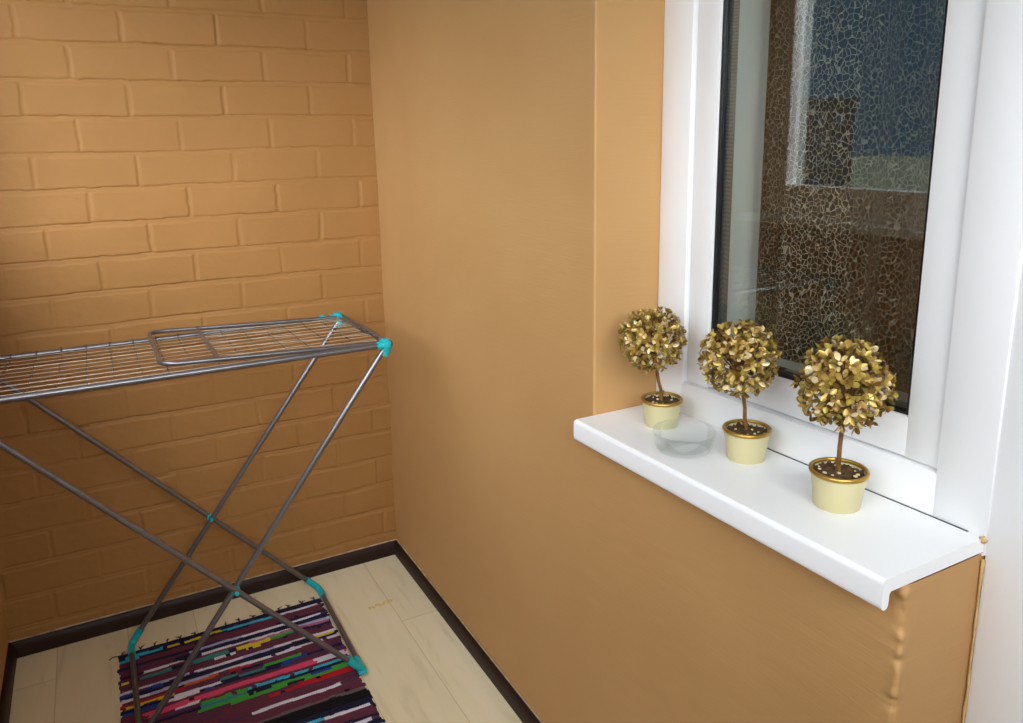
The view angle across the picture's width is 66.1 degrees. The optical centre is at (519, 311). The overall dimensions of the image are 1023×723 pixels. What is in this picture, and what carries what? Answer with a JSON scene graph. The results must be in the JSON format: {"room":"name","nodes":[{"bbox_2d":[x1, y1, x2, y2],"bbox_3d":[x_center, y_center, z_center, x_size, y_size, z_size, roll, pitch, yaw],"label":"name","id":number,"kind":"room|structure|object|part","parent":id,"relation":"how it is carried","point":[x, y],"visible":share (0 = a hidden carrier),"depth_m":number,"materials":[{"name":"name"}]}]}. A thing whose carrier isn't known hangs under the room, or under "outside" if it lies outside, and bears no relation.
{"room":"enclosed balcony","nodes":[
{"label":"enclosed balcony","id":0,"kind":"room"},
{"bbox_2d":[0,598,7,695],"bbox_3d":[-0.950,0.075,0.844,0.160,2.540,3.330,-8,14,-28],"label":"wall","id":1,"kind":"structure","parent":0,"point":[3,633],"depth_m":2.27,"materials":[{"name":"paint"}]},
{"bbox_2d":[0,643,16,722],"bbox_3d":[-0.792,1.301,1.049,0.016,0.052,3.080,-8,14,-28],"label":"baseboard","id":2,"kind":"structure","parent":1,"relation":"attached to","point":[11,657],"depth_m":2.20,"materials":[{"name":"plastic"}]},
{"bbox_2d":[0,0,396,641],"bbox_3d":[-1.033,-0.296,2.509,1.727,2.540,0.255,-8,14,-28],"label":"wall","id":3,"kind":"structure","parent":0,"point":[165,164],"depth_m":2.41,"materials":[{"name":"brick"}]},
{"bbox_2d":[8,539,395,657],"bbox_3d":[-0.994,0.946,2.645,1.227,0.055,0.016,-8,14,-28],"label":"baseboard","id":4,"kind":"structure","parent":3,"relation":"attached to","point":[81,631],"depth_m":2.58,"materials":[{"name":"plastic"}]},
{"bbox_2d":[9,555,521,722],"bbox_3d":[-0.228,1.303,1.393,1.727,0.120,3.530,-8,14,-28],"label":"floor","id":5,"kind":"structure","parent":0,"point":[419,670],"depth_m":2.35,"materials":[{"name":"beige wood"}]},
{"bbox_2d":[109,597,385,722],"bbox_3d":[-0.733,1.086,2.110,0.638,0.007,0.957,-8,14,-28],"label":"rag rug","id":6,"kind":"object","parent":5,"relation":"on","point":[258,669],"visible":0.9,"depth_m":2.26,"materials":[{"name":"fabric"}]},
{"bbox_2d":[0,312,392,722],"bbox_3d":[-0.885,0.556,2.200,1.003,0.989,0.505,-8,14,-28],"label":"drying rack","id":7,"kind":"object","parent":6,"relation":"on","point":[381,343],"visible":1,"depth_m":2.11,"materials":[{"name":"metal"}]},
{"bbox_3d":[-1.062,0.541,2.378,0.830,0.906,0.016,-8,14,-28],"label":"leg","id":8,"kind":"part","parent":7,"relation":"part of","materials":[{"name":"silver metal"}]},
{"bbox_3d":[-0.832,0.622,1.964,0.830,0.922,0.016,-8,14,-28],"label":"leg","id":9,"kind":"part","parent":7,"relation":"part of","materials":[{"name":"silver metal"}]},
{"bbox_3d":[-0.893,0.111,2.100,1.003,0.030,0.485,-8,14,-28],"label":"frame","id":10,"kind":"part","parent":7,"relation":"part of","materials":[{"name":"silver metal"}]},
{"bbox_3d":[-0.876,0.513,2.456,0.709,0.920,0.015,-8,14,-28],"label":"leg","id":11,"kind":"part","parent":7,"relation":"part of","materials":[{"name":"silver metal"}]},
{"bbox_3d":[-0.663,0.588,2.071,0.709,0.934,0.015,-8,14,-28],"label":"leg","id":12,"kind":"part","parent":7,"relation":"part of","materials":[{"name":"silver metal"}]},
{"bbox_2d":[367,0,984,722],"bbox_3d":[0.388,-0.081,1.440,0.336,2.540,3.530,-8,14,-28],"label":"wall","id":13,"kind":"structure","parent":0,"point":[518,143],"depth_m":1.69,"materials":[{"name":"paint"}]},
{"bbox_2d":[394,539,542,722],"bbox_3d":[0.017,1.059,2.066,0.016,0.054,2.020,-8,14,-28],"label":"baseboard","id":14,"kind":"structure","parent":13,"relation":"attached to","point":[522,709],"depth_m":2.35,"materials":[{"name":"plastic"}]},
{"bbox_2d":[574,405,987,610],"bbox_3d":[0.372,0.283,1.330,0.208,0.066,0.718,-8,14,-28],"label":"window sill","id":15,"kind":"structure","parent":13,"relation":"attached to","point":[887,545],"depth_m":1.18,"materials":[{"name":"white plastic"}]},
{"bbox_2d":[618,306,687,429],"bbox_3d":[0.257,0.105,1.524,0.130,0.238,0.133,-4,13,-14],"label":"topiary","id":16,"kind":"object","parent":15,"relation":"on","point":[661,408],"visible":1,"depth_m":1.50,"materials":[{"name":"gold metal"}]},
{"bbox_3d":[0.251,0.089,1.520,0.097,0.192,0.086,-6,14,-21],"label":"stem","id":17,"kind":"part","parent":16,"relation":"part of","materials":[{"name":"brown wood"}]},
{"bbox_2d":[641,391,682,429],"bbox_3d":[0.277,0.195,1.538,0.082,0.056,0.082,-8,14,-28],"label":"pot","id":18,"kind":"object","parent":16,"relation":"attached to","point":[661,409],"depth_m":1.51,"materials":[{"name":"beige ceramic"}]},
{"bbox_2d":[697,319,781,464],"bbox_3d":[0.372,0.135,1.345,0.140,0.244,0.143,8,16,36],"label":"topiary","id":19,"kind":"object","parent":15,"relation":"on","point":[746,440],"visible":1,"depth_m":1.32,"materials":[{"name":"gold metal"}]},
{"bbox_3d":[0.372,0.120,1.339,0.095,0.195,0.092,-7,14,-24],"label":"stem","id":20,"kind":"part","parent":19,"relation":"part of","materials":[{"name":"brown wood"}]},
{"bbox_2d":[722,419,771,464],"bbox_3d":[0.392,0.227,1.361,0.083,0.057,0.083,-8,14,-28],"label":"pot","id":21,"kind":"object","parent":19,"relation":"attached to","point":[746,441],"depth_m":1.34,"materials":[{"name":"beige ceramic"}]},
{"bbox_2d":[789,335,898,513],"bbox_3d":[0.472,0.164,1.151,0.147,0.258,0.144,10,17,40],"label":"topiary","id":22,"kind":"object","parent":15,"relation":"on","point":[838,483],"visible":1,"depth_m":1.13,"materials":[{"name":"gold metal"}]},
{"bbox_2d":[808,457,870,513],"bbox_3d":[0.474,0.261,1.173,0.086,0.059,0.086,-8,14,-28],"label":"pot","id":23,"kind":"object","parent":22,"relation":"attached to","point":[838,486],"depth_m":1.15,"materials":[{"name":"beige ceramic"}]},
{"bbox_3d":[0.469,0.152,1.143,0.089,0.201,0.097,-5,13,-19],"label":"stem","id":24,"kind":"part","parent":22,"relation":"part of","materials":[{"name":"brown wood"}]},
{"bbox_2d":[656,0,1022,555],"bbox_3d":[0.563,-0.370,1.302,0.267,1.360,0.752,-8,14,-28],"label":"window","id":25,"kind":"structure","parent":13,"relation":"in","point":[935,454],"depth_m":1.15,"materials":[{"name":"white plastic"}]},
{"bbox_3d":[0.510,-0.389,1.249,0.104,1.180,0.567,-8,14,-28],"label":"sash","id":26,"kind":"part","parent":25,"relation":"part of","materials":[{"name":"white plastic"}]},
{"bbox_2d":[755,0,945,392],"bbox_3d":[0.731,-0.147,1.230,0.070,2.250,1.005,-8,14,-28],"label":"lace curtain","id":27,"kind":"object","parent":25,"relation":"hanging from","point":[863,141],"visible":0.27,"depth_m":1.46,"materials":[{"name":"beige fabric"}]},
{"bbox_2d":[962,559,985,722],"bbox_3d":[0.641,0.796,1.176,0.006,0.936,0.006,-1,13,1],"label":"trim","id":28,"kind":"structure","parent":13,"relation":"attached to","point":[983,561],"depth_m":1.10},
{"bbox_2d":[965,258,1022,722],"bbox_3d":[0.869,0.228,0.642,0.114,2.270,0.927,-8,14,-28],"label":"door","id":29,"kind":"structure","parent":13,"relation":"in","point":[996,683],"depth_m":1.05,"materials":[{"name":"white plastic"}]},
{"bbox_2d":[755,0,945,392],"bbox_3d":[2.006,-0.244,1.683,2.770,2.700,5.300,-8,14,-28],"label":"window glass","id":30,"kind":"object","parent":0,"point":[918,11],"depth_m":4.30,"materials":[{"name":"glass"}]}
]}

